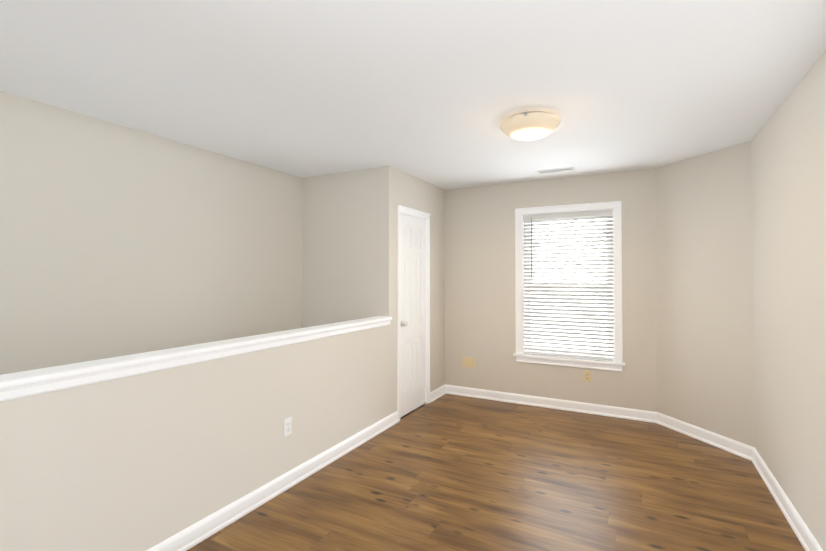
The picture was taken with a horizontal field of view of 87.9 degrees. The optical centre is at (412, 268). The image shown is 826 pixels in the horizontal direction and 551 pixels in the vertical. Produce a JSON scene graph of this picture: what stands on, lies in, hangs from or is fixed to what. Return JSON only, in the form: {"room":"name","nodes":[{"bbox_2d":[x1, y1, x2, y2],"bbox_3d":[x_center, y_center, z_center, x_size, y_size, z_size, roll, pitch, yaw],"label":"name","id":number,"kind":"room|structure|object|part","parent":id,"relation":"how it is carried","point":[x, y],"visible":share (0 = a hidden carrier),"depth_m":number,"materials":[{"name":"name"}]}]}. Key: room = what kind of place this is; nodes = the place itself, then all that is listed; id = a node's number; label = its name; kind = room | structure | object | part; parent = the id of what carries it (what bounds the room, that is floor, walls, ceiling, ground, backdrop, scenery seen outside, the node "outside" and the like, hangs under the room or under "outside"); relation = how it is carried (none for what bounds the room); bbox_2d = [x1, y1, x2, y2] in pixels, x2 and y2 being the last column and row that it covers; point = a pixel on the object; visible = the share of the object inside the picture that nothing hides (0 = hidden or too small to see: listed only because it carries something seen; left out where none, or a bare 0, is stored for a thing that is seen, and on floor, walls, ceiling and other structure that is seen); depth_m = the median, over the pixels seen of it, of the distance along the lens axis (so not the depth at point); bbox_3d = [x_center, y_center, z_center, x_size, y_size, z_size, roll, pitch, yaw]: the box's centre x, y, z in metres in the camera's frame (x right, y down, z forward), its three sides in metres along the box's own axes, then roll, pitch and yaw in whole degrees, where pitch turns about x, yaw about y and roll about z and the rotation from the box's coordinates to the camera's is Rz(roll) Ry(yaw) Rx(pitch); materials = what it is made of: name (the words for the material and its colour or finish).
{"room":"empty loft room","nodes":[
{"label":"empty loft room","id":0,"kind":"room"},
{"bbox_2d":[0,50,825,550],"bbox_3d":[-0.257,0.920,2.057,4.140,3.840,6.345,0,-1,28],"label":"wall","id":1,"kind":"structure","parent":0,"point":[116,240],"depth_m":3.10,"materials":[{"name":"beige paint"}]},
{"bbox_2d":[0,316,391,401],"bbox_3d":[-1.393,0.457,1.918,0.173,0.078,4.790,0,-1,28],"label":"trim","id":2,"kind":"structure","parent":1,"relation":"on","point":[16,385],"depth_m":2.07,"materials":[{"name":"white paint"}]},
{"bbox_2d":[284,417,291,436],"bbox_3d":[-0.831,1.053,2.850,0.010,0.115,0.070,0,-1,28],"label":"outlet","id":3,"kind":"object","parent":1,"relation":"attached to","point":[287,426],"visible":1,"depth_m":2.85,"materials":[{"name":"white plastic"}]},
{"bbox_2d":[400,214,425,417],"bbox_3d":[0.012,0.465,4.452,0.099,2.014,0.584,0,-1,28],"label":"door","id":4,"kind":"structure","parent":1,"relation":"in","point":[412,358],"depth_m":4.46,"materials":[{"name":"white paint"}]},
{"bbox_2d":[397,205,430,420],"bbox_3d":[-0.031,0.433,4.474,0.141,2.092,0.708,0,-1,28],"label":"door frame","id":5,"kind":"structure","parent":1,"relation":"attached to","point":[408,211],"depth_m":4.59,"materials":[{"name":"white paint"}]},
{"bbox_2d":[462,357,474,367],"bbox_3d":[0.646,1.092,4.989,0.162,0.115,0.016,0,-1,28],"label":"outlet","id":6,"kind":"object","parent":1,"relation":"attached to","point":[468,361],"visible":1,"depth_m":4.99,"materials":[{"name":"beige plastic"}]},
{"bbox_2d":[146,384,822,550],"bbox_3d":[0.207,1.386,1.783,2.840,0.100,6.080,0,-1,28],"label":"baseboard","id":7,"kind":"structure","parent":1,"relation":"attached to","point":[189,537],"depth_m":3.19,"materials":[{"name":"white paint"}]},
{"bbox_2d":[513,201,624,371],"bbox_3d":[1.633,0.178,4.547,1.102,1.688,0.195,0,-1,28],"label":"window","id":8,"kind":"structure","parent":1,"relation":"in","point":[617,364],"depth_m":4.51,"materials":[{"name":"white paint"}]},
{"bbox_2d":[523,210,613,360],"bbox_3d":[1.620,0.170,4.523,0.902,1.516,0.074,0,-1,28],"label":"window blinds","id":9,"kind":"object","parent":8,"relation":"attached to","point":[583,215],"visible":0.96,"depth_m":4.52,"materials":[{"name":"white plastic"}]},
{"bbox_3d":[1.659,0.172,4.597,0.908,1.520,0.078,0,-1,28],"label":"window sash","id":10,"kind":"part","parent":8,"relation":"part of","materials":[{"name":"white plastic"}]},
{"bbox_2d":[583,370,590,381],"bbox_3d":[1.782,1.103,4.388,0.070,0.115,0.010,0,-1,28],"label":"electrical outlet","id":11,"kind":"object","parent":1,"relation":"attached to","point":[586,375],"visible":1,"depth_m":4.39,"materials":[{"name":"beige plastic"}]},
{"bbox_2d":[0,0,825,189],"bbox_3d":[-0.257,-1.059,2.089,4.140,0.120,6.345,0,-1,28],"label":"ceiling","id":12,"kind":"structure","parent":0,"point":[437,93],"depth_m":2.21,"materials":[{"name":"white paint"}]},
{"bbox_2d":[500,112,560,140],"bbox_3d":[0.778,-0.927,2.851,0.390,0.120,0.394,0,-1,28],"label":"ceiling light","id":13,"kind":"object","parent":12,"relation":"attached to","point":[526,126],"visible":1,"depth_m":2.74,"materials":[{"name":"white glass"}]},
{"bbox_2d":[536,167,575,173],"bbox_3d":[1.403,-0.961,4.209,0.360,0.008,0.125,0,-1,28],"label":"ceiling vent","id":14,"kind":"object","parent":12,"relation":"in","point":[556,170],"visible":0.98,"depth_m":4.19,"materials":[{"name":"white metal"}]},
{"bbox_2d":[187,394,804,550],"bbox_3d":[0.235,1.495,1.712,2.955,0.120,6.215,0,-1,28],"label":"floor","id":15,"kind":"structure","parent":0,"point":[448,472],"depth_m":2.76,"materials":[{"name":"brown wood"}]}
]}

